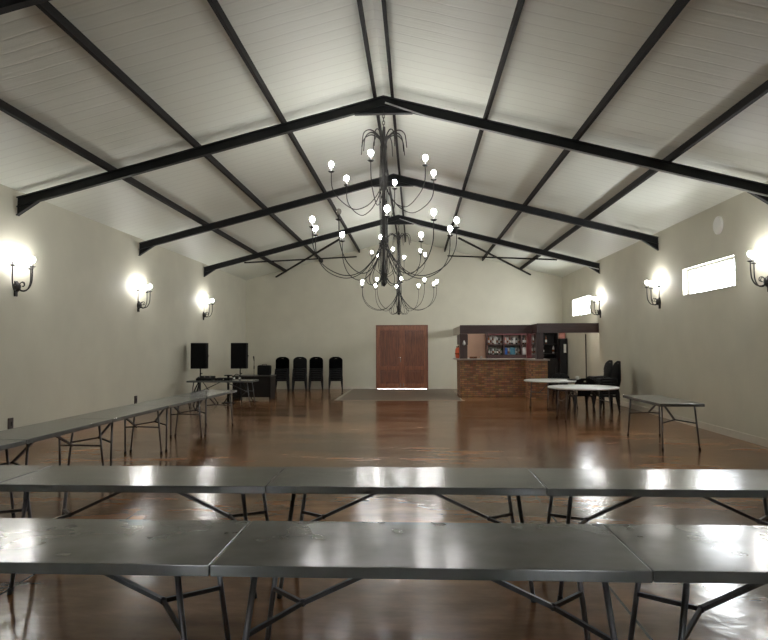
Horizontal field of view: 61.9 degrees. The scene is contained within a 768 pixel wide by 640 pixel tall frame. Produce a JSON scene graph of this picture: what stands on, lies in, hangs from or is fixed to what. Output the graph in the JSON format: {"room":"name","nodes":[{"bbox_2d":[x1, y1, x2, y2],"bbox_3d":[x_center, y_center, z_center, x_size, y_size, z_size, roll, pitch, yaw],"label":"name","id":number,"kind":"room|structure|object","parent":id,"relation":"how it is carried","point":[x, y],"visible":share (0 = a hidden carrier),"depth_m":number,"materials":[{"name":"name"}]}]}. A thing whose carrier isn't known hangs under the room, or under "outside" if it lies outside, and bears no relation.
{"room":"event hall","nodes":[
{"label":"event hall","id":0,"kind":"room"},
{"bbox_2d":[0,184,245,430],"bbox_3d":[-6.316,-0.039,10.697,0.250,4.305,29.830,0,-2,3],"label":"wall","id":1,"kind":"structure","parent":0,"point":[77,341],"depth_m":13.46,"materials":[{"name":"beige paint"}]},
{"bbox_2d":[8,418,13,428],"bbox_3d":[-6.172,1.705,10.562,0.032,0.174,0.132,0,-2,3],"label":"wall socket","id":2,"kind":"object","parent":1,"relation":"attached to","point":[10,420],"visible":0.6,"depth_m":10.55,"materials":[{"name":"brown plastic"}]},
{"bbox_2d":[9,255,35,296],"bbox_3d":[-6.080,-0.727,10.742,0.405,0.663,0.507,-2,-3,39],"label":"wall sconce","id":3,"kind":"object","parent":1,"relation":"attached to","point":[16,286],"visible":1,"depth_m":10.72,"materials":[{"name":"metal"}]},
{"bbox_2d":[0,0,50,14],"bbox_3d":[-0.239,-2.939,5.766,12.370,1.908,0.090,0,-2,3],"label":"rafter","id":4,"kind":"object","parent":1,"relation":"attached to","point":[6,6],"visible":1,"depth_m":5.92,"materials":[{"name":"paint"}]},
{"bbox_2d":[136,283,151,311],"bbox_3d":[-5.847,-0.530,15.504,0.405,0.663,0.507,-2,-3,39],"label":"wall sconce","id":5,"kind":"object","parent":1,"relation":"attached to","point":[139,304],"visible":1,"depth_m":15.48,"materials":[{"name":"metal"}]},
{"bbox_2d":[203,299,213,319],"bbox_3d":[-5.614,-0.333,20.266,0.405,0.663,0.507,-2,-3,39],"label":"wall sconce","id":6,"kind":"object","parent":1,"relation":"attached to","point":[212,300],"visible":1,"depth_m":20.25,"materials":[{"name":"metal"}]},
{"bbox_2d":[16,95,767,215],"bbox_3d":[-0.006,-2.742,10.514,12.370,1.908,0.119,0,-2,3],"label":"rafter","id":7,"kind":"object","parent":1,"relation":"attached to","point":[390,105],"visible":1,"depth_m":10.54,"materials":[{"name":"paint"}]},
{"bbox_2d":[0,99,285,272],"bbox_3d":[-4.601,-2.544,10.724,0.044,0.119,29.305,0,-2,3],"label":"beam","id":8,"kind":"structure","parent":7,"relation":"on","point":[5,107],"depth_m":10.25,"materials":[{"name":"black metal"}]},
{"bbox_2d":[35,1,322,262],"bbox_3d":[-3.144,-2.928,10.669,0.044,0.119,29.305,0,-2,3],"label":"beam","id":9,"kind":"structure","parent":7,"relation":"on","point":[47,8],"depth_m":8.36,"materials":[{"name":"black metal"}]},
{"bbox_2d":[207,0,359,252],"bbox_3d":[-1.682,-3.313,10.613,0.044,0.119,29.305,0,-2,3],"label":"beam","id":10,"kind":"structure","parent":7,"relation":"on","point":[214,4],"depth_m":9.07,"materials":[{"name":"black metal"}]},
{"bbox_2d":[357,0,397,234],"bbox_3d":[-0.155,-3.715,10.555,0.044,0.119,29.305,0,-2,3],"label":"beam","id":11,"kind":"structure","parent":7,"relation":"on","point":[359,2],"depth_m":9.19,"materials":[{"name":"black metal"}]},
{"bbox_2d":[309,110,459,286],"bbox_3d":[-0.003,-1.995,10.497,2.438,2.917,2.491,0,-2,3],"label":"chandelier","id":12,"kind":"object","parent":7,"relation":"hanging from","point":[384,249],"visible":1,"depth_m":10.44,"materials":[{"name":"metal"}]},
{"bbox_2d":[381,0,405,241],"bbox_3d":[0.135,-3.717,10.541,0.044,0.119,29.305,0,-2,3],"label":"beam","id":13,"kind":"structure","parent":7,"relation":"on","point":[384,10],"depth_m":9.67,"materials":[{"name":"black metal"}]},
{"bbox_2d":[444,0,524,251],"bbox_3d":[1.664,-3.330,10.450,0.044,0.119,29.305,0,-2,3],"label":"beam","id":14,"kind":"structure","parent":7,"relation":"on","point":[520,3],"depth_m":9.05,"materials":[{"name":"black metal"}]},
{"bbox_2d":[482,0,689,260],"bbox_3d":[3.129,-2.961,10.363,0.044,0.119,29.305,0,-2,3],"label":"purlin","id":15,"kind":"structure","parent":7,"relation":"on","point":[678,6],"depth_m":8.31,"materials":[{"name":"brown paint"}]},
{"bbox_2d":[520,80,767,268],"bbox_3d":[4.588,-2.592,10.277,0.044,0.119,29.305,0,-2,3],"label":"beam","id":16,"kind":"structure","parent":7,"relation":"on","point":[760,91],"depth_m":9.62,"materials":[{"name":"black metal"}]},
{"bbox_2d":[138,174,658,255],"bbox_3d":[0.227,-2.545,15.290,12.370,1.908,0.090,0,-2,3],"label":"rafter","id":17,"kind":"object","parent":1,"relation":"attached to","point":[402,181],"visible":0.88,"depth_m":15.30,"materials":[{"name":"paint"}]},
{"bbox_2d":[204,215,599,276],"bbox_3d":[0.459,-2.348,20.038,12.370,1.908,0.119,0,-2,3],"label":"rafter","id":18,"kind":"object","parent":1,"relation":"attached to","point":[403,220],"visible":0.96,"depth_m":20.05,"materials":[{"name":"paint"}]},
{"bbox_2d":[361,222,437,314],"bbox_3d":[0.462,-1.601,20.021,2.438,2.917,2.491,0,-2,3],"label":"chandelier","id":19,"kind":"object","parent":18,"relation":"hanging from","point":[398,291],"visible":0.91,"depth_m":19.96,"materials":[{"name":"metal"}]},
{"bbox_2d":[0,0,767,279],"bbox_3d":[-0.008,-3.039,10.512,12.900,1.764,29.830,0,-2,3],"label":"ceiling","id":20,"kind":"structure","parent":0,"point":[564,56],"depth_m":9.49,"materials":[{"name":"metal"}]},
{"bbox_2d":[0,389,767,639],"bbox_3d":[0.009,2.179,10.296,12.900,0.200,29.830,0,-2,3],"label":"floor","id":21,"kind":"structure","parent":0,"point":[299,427],"depth_m":6.51,"materials":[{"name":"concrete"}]},
{"bbox_2d":[0,440,25,517],"bbox_3d":[-3.936,1.521,5.441,0.690,0.742,1.815,0,-2,3],"label":"folding table","id":22,"kind":"object","parent":21,"relation":"on","point":[5,445],"visible":0.8,"depth_m":6.19,"materials":[{"name":"grey plastic"}]},
{"bbox_2d":[0,465,51,517],"bbox_3d":[-3.070,1.484,4.618,0.980,0.742,0.690,0,-2,3],"label":"folding table","id":23,"kind":"object","parent":21,"relation":"on","point":[7,472],"visible":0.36,"depth_m":4.79,"materials":[{"name":"grey plastic"}]},
{"bbox_2d":[0,419,112,501],"bbox_3d":[-3.847,1.596,7.257,0.690,0.742,1.815,0,-2,3],"label":"folding table","id":24,"kind":"object","parent":21,"relation":"on","point":[33,433],"visible":0.76,"depth_m":7.21,"materials":[{"name":"grey plastic"}]},
{"bbox_2d":[62,406,167,465],"bbox_3d":[-3.758,1.671,9.073,0.690,0.742,1.815,0,-2,3],"label":"folding table","id":25,"kind":"object","parent":21,"relation":"on","point":[124,413],"visible":0.78,"depth_m":8.86,"materials":[{"name":"grey plastic"}]},
{"bbox_2d":[0,518,250,639],"bbox_3d":[-1.620,1.414,3.047,1.815,0.742,0.690,0,-2,3],"label":"folding table","id":26,"kind":"object","parent":21,"relation":"on","point":[111,548],"visible":0.93,"depth_m":2.96,"materials":[{"name":"grey plastic"}]},
{"bbox_2d":[0,465,285,598],"bbox_3d":[-1.667,1.476,4.550,1.815,0.742,0.690,0,-2,3],"label":"folding table","id":27,"kind":"object","parent":21,"relation":"on","point":[182,480],"visible":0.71,"depth_m":4.41,"materials":[{"name":"grey plastic"}]},
{"bbox_2d":[126,397,205,452],"bbox_3d":[-3.659,1.746,10.889,0.690,0.742,1.815,0,-2,3],"label":"folding table","id":28,"kind":"object","parent":21,"relation":"on","point":[171,402],"visible":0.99,"depth_m":10.67,"materials":[{"name":"grey plastic"}]},
{"bbox_2d":[171,390,236,435],"bbox_3d":[-3.539,1.822,12.724,0.690,0.742,1.815,0,-2,4],"label":"folding table","id":29,"kind":"object","parent":21,"relation":"on","point":[208,394],"visible":0.96,"depth_m":12.49,"materials":[{"name":"grey plastic"}]},
{"bbox_2d":[193,369,217,405],"bbox_3d":[-5.218,1.926,18.624,0.802,1.030,0.919,1,-3,-26],"label":"speaker stand","id":30,"kind":"object","parent":21,"relation":"on","point":[200,369],"visible":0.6,"depth_m":18.57,"materials":[{"name":"black metal"}]},
{"bbox_2d":[190,343,208,368],"bbox_3d":[-5.334,1.040,18.613,0.498,0.740,0.425,0,-2,3],"label":"loudspeaker","id":31,"kind":"object","parent":30,"relation":"on","point":[199,351],"visible":1,"depth_m":18.40,"materials":[{"name":"black plastic"}]},
{"bbox_2d":[191,344,204,367],"bbox_3d":[-5.344,1.032,18.408,0.410,0.680,0.015,0,-2,3],"label":"grille","id":32,"kind":"object","parent":31,"relation":"attached to","point":[197,350],"depth_m":18.40,"materials":[{"name":"black"}]},
{"bbox_2d":[186,379,258,407],"bbox_3d":[-4.431,2.028,17.629,1.815,0.742,0.690,0,-2,3],"label":"folding table","id":33,"kind":"object","parent":21,"relation":"on","point":[247,381],"visible":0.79,"depth_m":17.40,"materials":[{"name":"grey plastic"}]},
{"bbox_2d":[196,376,215,379],"bbox_3d":[-4.922,1.603,17.670,0.440,0.110,0.340,0,-2,3],"label":"mixer","id":34,"kind":"object","parent":33,"relation":"on","point":[199,377],"visible":0.99,"depth_m":17.62,"materials":[{"name":"black plastic"}]},
{"bbox_2d":[215,378,232,379],"bbox_3d":[-4.422,1.626,17.657,0.400,0.060,0.335,0,-2,3],"label":"amplifier","id":35,"kind":"object","parent":33,"relation":"on","point":[215,378],"visible":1,"depth_m":17.51,"materials":[{"name":"black metal"}]},
{"bbox_2d":[222,375,234,403],"bbox_3d":[-4.599,2.036,18.899,0.380,0.830,0.380,0,-2,3],"label":"pedestal stand","id":36,"kind":"object","parent":21,"relation":"on","point":[228,376],"visible":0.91,"depth_m":18.86,"materials":[{"name":"black metal"}]},
{"bbox_2d":[223,369,253,405],"bbox_3d":[-4.080,1.922,18.607,0.919,1.030,0.802,-2,-3,41],"label":"speaker stand","id":37,"kind":"object","parent":21,"relation":"on","point":[240,390],"visible":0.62,"depth_m":18.51,"materials":[{"name":"black metal"}]},
{"bbox_2d":[231,343,248,368],"bbox_3d":[-4.166,1.034,18.556,0.498,0.740,0.425,0,-2,3],"label":"loudspeaker","id":38,"kind":"object","parent":37,"relation":"on","point":[239,351],"visible":1,"depth_m":18.34,"materials":[{"name":"black plastic"}]},
{"bbox_2d":[232,375,275,399],"bbox_3d":[-4.127,2.132,20.355,1.240,0.755,0.760,0,-2,3],"label":"office desk","id":39,"kind":"object","parent":21,"relation":"on","point":[265,387],"visible":0.8,"depth_m":20.02,"materials":[{"name":"laminate"}]},
{"bbox_2d":[257,364,270,374],"bbox_3d":[-3.825,1.583,20.463,0.420,0.346,0.240,0,-2,3],"label":"equipment case","id":40,"kind":"object","parent":39,"relation":"on","point":[264,369],"visible":0.98,"depth_m":20.35,"materials":[{"name":"black plastic"}]},
{"bbox_2d":[275,379,289,390],"bbox_3d":[-3.832,2.233,24.034,0.538,0.857,0.606,0,-2,-4],"label":"plastic chair","id":41,"kind":"object","parent":21,"relation":"on","point":[276,379],"visible":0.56,"depth_m":24.11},
{"bbox_2d":[275,368,289,385],"bbox_3d":[-3.833,2.026,24.043,0.538,0.857,0.606,0,-2,-4],"label":"plastic chair","id":42,"kind":"object","parent":41,"relation":"on","point":[288,368],"visible":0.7,"depth_m":23.81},
{"bbox_2d":[275,366,289,383],"bbox_3d":[-3.833,1.957,24.046,0.538,0.857,0.606,0,-2,-4],"label":"plastic chair","id":43,"kind":"object","parent":42,"relation":"on","point":[276,366],"visible":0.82,"depth_m":23.83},
{"bbox_2d":[275,364,289,381],"bbox_3d":[-3.833,1.888,24.049,0.538,0.857,0.606,0,-2,-4],"label":"plastic chair","id":44,"kind":"object","parent":43,"relation":"on","point":[276,364],"visible":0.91,"depth_m":24.00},
{"bbox_2d":[274,357,289,379],"bbox_3d":[-3.834,1.819,24.051,0.538,0.857,0.606,0,-2,-4],"label":"plastic chair","id":45,"kind":"object","parent":44,"relation":"on","point":[282,364],"visible":0.97,"depth_m":24.26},
{"bbox_2d":[275,376,289,387],"bbox_3d":[-3.833,2.095,24.040,0.538,0.857,0.606,0,-2,-4],"label":"plastic chair","id":46,"kind":"object","parent":41,"relation":"on","point":[276,376],"visible":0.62,"depth_m":23.79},
{"bbox_2d":[292,379,306,391],"bbox_3d":[-3.163,2.229,24.002,0.538,0.857,0.606,0,-2,-4],"label":"plastic chair","id":47,"kind":"object","parent":21,"relation":"on","point":[294,379],"visible":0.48,"depth_m":24.08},
{"bbox_2d":[292,367,306,385],"bbox_3d":[-3.164,2.022,24.010,0.538,0.857,0.606,0,-2,-4],"label":"plastic chair","id":48,"kind":"object","parent":47,"relation":"on","point":[293,367],"visible":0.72,"depth_m":23.78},
{"bbox_2d":[292,365,306,383],"bbox_3d":[-3.164,1.954,24.013,0.538,0.857,0.606,0,-2,-4],"label":"plastic chair","id":49,"kind":"object","parent":48,"relation":"on","point":[293,365],"visible":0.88,"depth_m":23.81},
{"bbox_2d":[292,364,306,381],"bbox_3d":[-3.164,1.885,24.016,0.538,0.857,0.606,0,-2,-4],"label":"plastic chair","id":50,"kind":"object","parent":49,"relation":"on","point":[293,364],"visible":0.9,"depth_m":23.93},
{"bbox_2d":[292,357,306,379],"bbox_3d":[-3.164,1.816,24.019,0.538,0.857,0.606,0,-2,-4],"label":"plastic chair","id":51,"kind":"object","parent":50,"relation":"on","point":[299,363],"visible":1,"depth_m":24.23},
{"bbox_2d":[308,379,322,391],"bbox_3d":[-2.544,2.226,23.971,0.538,0.857,0.606,0,-2,-4],"label":"plastic chair","id":52,"kind":"object","parent":21,"relation":"on","point":[311,379],"visible":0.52,"depth_m":23.74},
{"bbox_2d":[309,365,322,383],"bbox_3d":[-2.545,1.950,23.983,0.538,0.857,0.606,0,-2,-4],"label":"plastic chair","id":53,"kind":"object","parent":52,"relation":"on","point":[309,365],"visible":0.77,"depth_m":23.76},
{"bbox_2d":[309,367,322,385],"bbox_3d":[-2.545,2.019,23.980,0.538,0.857,0.606,0,-2,-4],"label":"plastic chair","id":54,"kind":"object","parent":52,"relation":"on","point":[309,367],"visible":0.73,"depth_m":23.75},
{"bbox_3d":[-2.544,2.088,23.977,0.538,0.857,0.606,0,-2,-4],"label":"plastic chair","id":55,"kind":"object","parent":52,"relation":"on","visible":0},
{"bbox_2d":[309,357,322,379],"bbox_3d":[-2.545,1.812,23.989,0.538,0.857,0.606,0,-2,-4],"label":"plastic chair","id":56,"kind":"object","parent":55,"relation":"on","point":[316,364],"visible":1,"depth_m":24.19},
{"bbox_3d":[-2.544,2.157,23.974,0.538,0.857,0.606,0,-2,-4],"label":"plastic chair","id":57,"kind":"object","parent":52,"relation":"on","visible":0},
{"bbox_2d":[309,363,322,381],"bbox_3d":[-2.545,1.881,23.986,0.538,0.857,0.606,0,-2,-4],"label":"plastic chair","id":58,"kind":"object","parent":57,"relation":"on","point":[309,363],"visible":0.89,"depth_m":23.84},
{"bbox_2d":[328,372,342,391],"bbox_3d":[-1.805,2.222,23.935,0.538,0.857,0.606,0,-2,-4],"label":"plastic chair","id":59,"kind":"object","parent":21,"relation":"on","point":[342,372],"visible":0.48,"depth_m":23.70,"materials":[{"name":"black plastic"}]},
{"bbox_2d":[328,367,342,385],"bbox_3d":[-1.806,2.015,23.944,0.538,0.857,0.606,0,-2,-4],"label":"plastic chair","id":60,"kind":"object","parent":59,"relation":"on","point":[329,367],"visible":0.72,"depth_m":23.71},
{"bbox_2d":[328,365,342,383],"bbox_3d":[-1.806,1.946,23.947,0.538,0.857,0.606,0,-2,-4],"label":"plastic chair","id":61,"kind":"object","parent":60,"relation":"on","point":[342,365],"visible":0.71,"depth_m":23.72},
{"bbox_3d":[-1.805,2.153,23.938,0.538,0.857,0.606,0,-2,-4],"label":"plastic chair","id":62,"kind":"object","parent":59,"relation":"on","visible":0},
{"bbox_2d":[328,363,342,381],"bbox_3d":[-1.806,1.877,23.950,0.538,0.857,0.606,0,-2,-4],"label":"plastic chair","id":63,"kind":"object","parent":62,"relation":"on","point":[342,363],"visible":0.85,"depth_m":23.74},
{"bbox_2d":[328,357,342,379],"bbox_3d":[-1.806,1.809,23.953,0.538,0.857,0.606,0,-2,-4],"label":"plastic chair","id":64,"kind":"object","parent":63,"relation":"on","point":[335,364],"visible":1,"depth_m":24.16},
{"bbox_2d":[338,389,460,399],"bbox_3d":[0.595,2.572,22.290,3.800,0.006,5.260,0,-2,3],"label":"rug","id":65,"kind":"object","parent":21,"relation":"on","point":[355,394],"depth_m":21.90,"materials":[{"name":"grey carpet"}]},
{"bbox_2d":[334,389,464,400],"bbox_3d":[0.592,2.568,22.226,4.000,0.008,5.390,0,-2,3],"label":"trim","id":66,"kind":"structure","parent":21,"relation":"on","point":[350,389],"depth_m":19.56,"materials":[{"name":"wood"}]},
{"bbox_2d":[266,467,545,602],"bbox_3d":[0.152,1.467,4.471,1.815,0.742,0.690,0,-2,3],"label":"folding table","id":67,"kind":"object","parent":21,"relation":"on","point":[438,481],"visible":0.8,"depth_m":4.33,"materials":[{"name":"grey plastic"}]},
{"bbox_2d":[210,521,652,639],"bbox_3d":[0.198,1.405,2.958,1.815,0.742,0.690,0,-2,3],"label":"folding table","id":68,"kind":"object","parent":21,"relation":"on","point":[499,553],"visible":1,"depth_m":2.84,"materials":[{"name":"grey plastic"}]},
{"bbox_2d":[457,360,547,398],"bbox_3d":[3.747,1.917,21.147,3.699,1.200,1.568,-2,-3,34],"label":"bar counter","id":69,"kind":"object","parent":21,"relation":"on","point":[475,378],"depth_m":20.98,"materials":[{"name":"brick"}]},
{"bbox_2d":[453,358,549,360],"bbox_3d":[3.790,1.300,21.282,3.787,0.045,1.917,-1,-3,28],"label":"countertop","id":70,"kind":"structure","parent":69,"relation":"on","point":[528,359],"depth_m":20.91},
{"bbox_2d":[455,345,458,357],"bbox_3d":[2.567,1.082,21.825,0.296,0.442,0.296,0,-2,3],"label":"ceramic jar","id":71,"kind":"object","parent":70,"relation":"on","point":[456,349],"visible":0.41,"depth_m":21.73,"materials":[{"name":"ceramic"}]},
{"bbox_2d":[459,334,467,358],"bbox_3d":[2.639,0.872,21.271,0.250,0.815,0.455,0,-2,3],"label":"post","id":72,"kind":"object","parent":70,"relation":"on","point":[463,350],"visible":1,"depth_m":21.14,"materials":[{"name":"black wood"}]},
{"bbox_2d":[526,334,531,357],"bbox_3d":[4.771,0.857,21.065,0.160,0.815,0.140,0,-2,3],"label":"post","id":73,"kind":"object","parent":70,"relation":"on","point":[528,336],"visible":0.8,"depth_m":21.00,"materials":[{"name":"red paint"}]},
{"bbox_2d":[535,333,543,358],"bbox_3d":[4.874,0.817,20.099,0.220,0.815,0.240,0,-2,3],"label":"post","id":74,"kind":"object","parent":70,"relation":"on","point":[539,351],"visible":1,"depth_m":19.98,"materials":[{"name":"brown wood"}]},
{"bbox_2d":[485,333,534,357],"bbox_3d":[4.882,1.487,24.500,1.930,2.330,0.540,0,-2,3],"label":"bar shelf","id":75,"kind":"object","parent":21,"relation":"on","point":[501,336],"visible":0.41,"depth_m":24.41,"materials":[{"name":"red paint"}]},
{"bbox_2d":[543,333,557,389],"bbox_3d":[6.219,1.519,24.404,0.720,2.250,0.580,0,-2,3],"label":"display cabinet","id":76,"kind":"object","parent":21,"relation":"on","point":[552,338],"visible":0.36,"depth_m":24.27,"materials":[{"name":"laminate"}]},
{"bbox_2d":[524,379,577,409],"bbox_3d":[4.548,1.980,17.181,1.550,0.743,1.550,1,-3,-26],"label":"round table","id":77,"kind":"object","parent":21,"relation":"on","point":[547,381],"visible":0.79,"depth_m":16.91,"materials":[{"name":"white plastic"}]},
{"bbox_2d":[558,339,567,384],"bbox_3d":[6.733,1.671,24.255,0.270,1.930,0.774,0,-2,3],"label":"fridge","id":78,"kind":"object","parent":21,"relation":"on","point":[562,343],"visible":0.47,"depth_m":23.89,"materials":[{"name":"metal"}]},
{"bbox_2d":[559,333,564,338],"bbox_3d":[6.712,0.574,24.148,0.244,0.250,0.064,0,-2,3],"label":"gift box","id":79,"kind":"object","parent":78,"relation":"on","point":[561,335],"visible":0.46,"depth_m":24.12,"materials":[{"name":"red"}]},
{"bbox_2d":[552,373,573,404],"bbox_3d":[5.126,1.969,18.366,0.538,0.857,0.606,0,-2,3],"label":"plastic chair","id":80,"kind":"object","parent":21,"relation":"on","point":[555,376],"visible":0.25,"depth_m":18.57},
{"bbox_2d":[567,378,595,412],"bbox_3d":[4.923,1.869,15.955,0.538,0.857,0.606,0,-2,-4],"label":"plastic chair","id":81,"kind":"object","parent":21,"relation":"on","point":[586,394],"visible":0.85,"depth_m":15.77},
{"bbox_2d":[548,384,619,421],"bbox_3d":[4.470,1.862,14.354,1.550,0.743,1.550,0,-2,0],"label":"round table","id":82,"kind":"object","parent":21,"relation":"on","point":[574,387],"visible":1,"depth_m":14.04,"materials":[{"name":"white plastic"}]},
{"bbox_2d":[594,381,620,412],"bbox_3d":[5.638,1.874,16.132,0.606,0.857,0.538,0,-2,0],"label":"plastic chair","id":83,"kind":"object","parent":21,"relation":"on","point":[604,395],"visible":0.43,"depth_m":16.15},
{"bbox_2d":[592,378,620,409],"bbox_3d":[5.638,1.806,16.135,0.606,0.857,0.538,0,-2,0],"label":"plastic chair","id":84,"kind":"object","parent":83,"relation":"on","point":[620,378],"visible":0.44,"depth_m":15.91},
{"bbox_2d":[593,372,620,403],"bbox_3d":[5.637,1.668,16.141,0.606,0.857,0.538,0,-2,0],"label":"plastic chair","id":85,"kind":"object","parent":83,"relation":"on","point":[620,372],"visible":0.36,"depth_m":15.89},
{"bbox_2d":[593,369,620,400],"bbox_3d":[5.637,1.599,16.144,0.606,0.857,0.538,0,-2,0],"label":"plastic chair","id":86,"kind":"object","parent":85,"relation":"on","point":[609,384],"visible":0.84,"depth_m":15.92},
{"bbox_2d":[592,366,620,398],"bbox_3d":[5.637,1.530,16.147,0.606,0.857,0.538,0,-2,0],"label":"plastic chair","id":87,"kind":"object","parent":86,"relation":"on","point":[596,381],"visible":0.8,"depth_m":15.92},
{"bbox_2d":[592,361,620,395],"bbox_3d":[5.637,1.461,16.150,0.606,0.857,0.538,0,-2,0],"label":"plastic chair","id":88,"kind":"object","parent":87,"relation":"on","point":[616,367],"visible":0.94,"depth_m":16.06,"materials":[{"name":"black plastic"}]},
{"bbox_2d":[594,375,620,406],"bbox_3d":[5.638,1.736,16.138,0.606,0.857,0.538,0,-2,0],"label":"plastic chair","id":89,"kind":"object","parent":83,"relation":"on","point":[620,375],"visible":0.19,"depth_m":15.91,"materials":[{"name":"black plastic"}]},
{"bbox_2d":[529,468,767,600],"bbox_3d":[1.969,1.458,4.373,1.815,0.742,0.690,0,-2,3],"label":"folding table","id":90,"kind":"object","parent":21,"relation":"on","point":[635,484],"visible":0.78,"depth_m":4.30,"materials":[{"name":"grey plastic"}]},
{"bbox_2d":[623,395,704,450],"bbox_3d":[4.722,1.721,10.921,0.690,0.742,1.815,0,-2,3],"label":"folding table","id":91,"kind":"object","parent":21,"relation":"on","point":[661,401],"visible":1,"depth_m":10.44,"materials":[{"name":"grey plastic"}]},
{"bbox_2d":[604,524,767,639],"bbox_3d":[2.016,1.395,2.875,1.815,0.742,0.690,0,-2,3],"label":"folding table","id":92,"kind":"object","parent":21,"relation":"on","point":[685,554],"visible":0.92,"depth_m":2.87,"materials":[{"name":"grey plastic"}]},
{"bbox_2d":[245,238,562,388],"bbox_3d":[0.721,-0.260,25.182,12.400,5.905,0.250,0,-2,3],"label":"wall","id":93,"kind":"structure","parent":0,"point":[307,311],"depth_m":25.10,"materials":[{"name":"beige paint"}]},
{"bbox_2d":[244,256,356,262],"bbox_3d":[-2.760,-2.158,22.789,0.050,0.910,5.893,-2,-3,35],"label":"brace","id":94,"kind":"object","parent":93,"relation":"attached to","point":[349,256],"visible":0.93,"depth_m":22.32,"materials":[{"name":"brown paint"}]},
{"bbox_2d":[275,239,338,277],"bbox_3d":[-2.845,-2.127,22.792,0.050,0.670,5.896,1,-3,-29],"label":"brace","id":95,"kind":"object","parent":93,"relation":"attached to","point":[337,240],"visible":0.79,"depth_m":22.45,"materials":[{"name":"brown paint"}]},
{"bbox_2d":[277,386,451,388],"bbox_3d":[-1.414,2.645,25.032,8.080,0.100,0.018,0,-2,3],"label":"baseboard","id":96,"kind":"structure","parent":93,"relation":"attached to","point":[278,387],"depth_m":25.03,"materials":[{"name":"beige paint"}]},
{"bbox_2d":[376,325,427,388],"bbox_3d":[0.704,1.442,25.020,2.035,2.490,0.174,0,-2,3],"label":"door","id":97,"kind":"structure","parent":93,"relation":"in","point":[401,350],"depth_m":25.00,"materials":[{"name":"brown wood"}]},
{"bbox_2d":[467,334,484,357],"bbox_3d":[3.476,1.500,24.824,0.920,2.340,0.040,0,-2,3],"label":"board","id":98,"kind":"object","parent":93,"relation":"attached to","point":[476,342],"visible":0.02,"depth_m":24.82,"materials":[{"name":"brown wood"}]},
{"bbox_2d":[458,237,530,274],"bbox_3d":[4.017,-2.163,22.458,0.050,0.670,5.896,-2,-3,35],"label":"brace","id":99,"kind":"object","parent":93,"relation":"attached to","point":[459,238],"visible":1,"depth_m":22.03,"materials":[{"name":"brown paint"}]},
{"bbox_2d":[447,255,556,259],"bbox_3d":[3.932,-2.192,22.463,0.050,0.910,5.893,1,-3,-29],"label":"brace","id":100,"kind":"object","parent":93,"relation":"attached to","point":[447,255],"visible":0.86,"depth_m":21.93,"materials":[{"name":"brown paint"}]},
{"bbox_2d":[562,181,767,438],"bbox_3d":[6.319,-0.105,10.082,0.250,4.305,29.830,0,-2,3],"label":"wall","id":101,"kind":"structure","parent":0,"point":[710,348],"depth_m":13.37,"materials":[{"name":"beige paint"}]},
{"bbox_2d":[453,323,598,335],"bbox_3d":[3.683,0.324,21.594,2.591,0.300,6.431,2,-3,-38],"label":"fascia","id":102,"kind":"object","parent":101,"relation":"attached to","point":[539,327],"visible":0.99,"depth_m":20.89,"materials":[{"name":"brown wood"}]},
{"bbox_2d":[457,334,467,344],"bbox_3d":[2.753,0.695,22.483,0.308,0.360,1.000,0,-2,3],"label":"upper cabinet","id":103,"kind":"object","parent":102,"relation":"hanging from","point":[467,334],"visible":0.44,"depth_m":22.21,"materials":[{"name":"brown wood"}]},
{"bbox_2d":[572,296,589,316],"bbox_3d":[6.854,-0.463,22.045,0.180,0.610,2.330,0,-2,3],"label":"window","id":104,"kind":"structure","parent":101,"relation":"in","point":[576,311],"depth_m":22.67,"materials":[{"name":"white glass"}]},
{"bbox_2d":[585,334,586,377],"bbox_3d":[6.731,1.419,21.317,0.031,1.910,0.031,-1,-3,25],"label":"conduit","id":105,"kind":"object","parent":101,"relation":"attached to","point":[585,334],"visible":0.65,"depth_m":21.32,"materials":[{"name":"black metal"}]},
{"bbox_2d":[590,296,600,317],"bbox_3d":[6.547,-0.397,19.674,0.400,0.663,0.511,-2,-3,39],"label":"wall sconce","id":106,"kind":"object","parent":101,"relation":"attached to","point":[594,298],"visible":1,"depth_m":19.66,"materials":[{"name":"metal"}]},
{"bbox_2d":[645,279,660,308],"bbox_3d":[6.314,-0.594,14.912,0.400,0.663,0.511,-2,-3,39],"label":"wall sconce","id":107,"kind":"object","parent":101,"relation":"attached to","point":[658,301],"visible":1,"depth_m":14.90,"materials":[{"name":"metal"}]},
{"bbox_2d":[573,390,767,447],"bbox_3d":[6.192,1.982,10.001,0.018,0.130,29.330,0,-2,3],"label":"baseboard","id":108,"kind":"structure","parent":101,"relation":"attached to","point":[724,431],"depth_m":12.43,"materials":[{"name":"beige paint"}]},
{"bbox_2d":[683,257,734,295],"bbox_3d":[6.389,-0.837,12.518,0.180,0.570,2.220,0,-2,3],"label":"window","id":109,"kind":"structure","parent":101,"relation":"in","point":[730,259],"depth_m":12.85,"materials":[{"name":"white metal"}]},
{"bbox_2d":[713,216,722,233],"bbox_3d":[6.253,-1.774,11.992,0.050,0.340,0.340,0,-2,3],"label":"disc","id":110,"kind":"object","parent":101,"relation":"attached to","point":[718,221],"visible":1,"depth_m":11.94,"materials":[{"name":"white plastic"}]},
{"bbox_2d":[747,251,767,291],"bbox_3d":[6.089,-0.784,10.299,0.400,0.663,0.511,-2,-3,39],"label":"wall sconce","id":111,"kind":"object","parent":101,"relation":"attached to","point":[750,254],"visible":1,"depth_m":10.30,"materials":[{"name":"metal"}]},
{"bbox_3d":[5.716,1.563,16.945,0.606,0.857,0.538,0,-2,-3],"label":"plastic chair","id":112,"kind":"object","parent":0,"visible":0},
{"bbox_2d":[586,360,612,381],"bbox_3d":[5.716,1.494,16.948,0.606,0.857,0.538,0,-2,-3],"label":"plastic chair","id":113,"kind":"object","parent":112,"relation":"on","point":[607,367],"visible":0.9,"depth_m":17.00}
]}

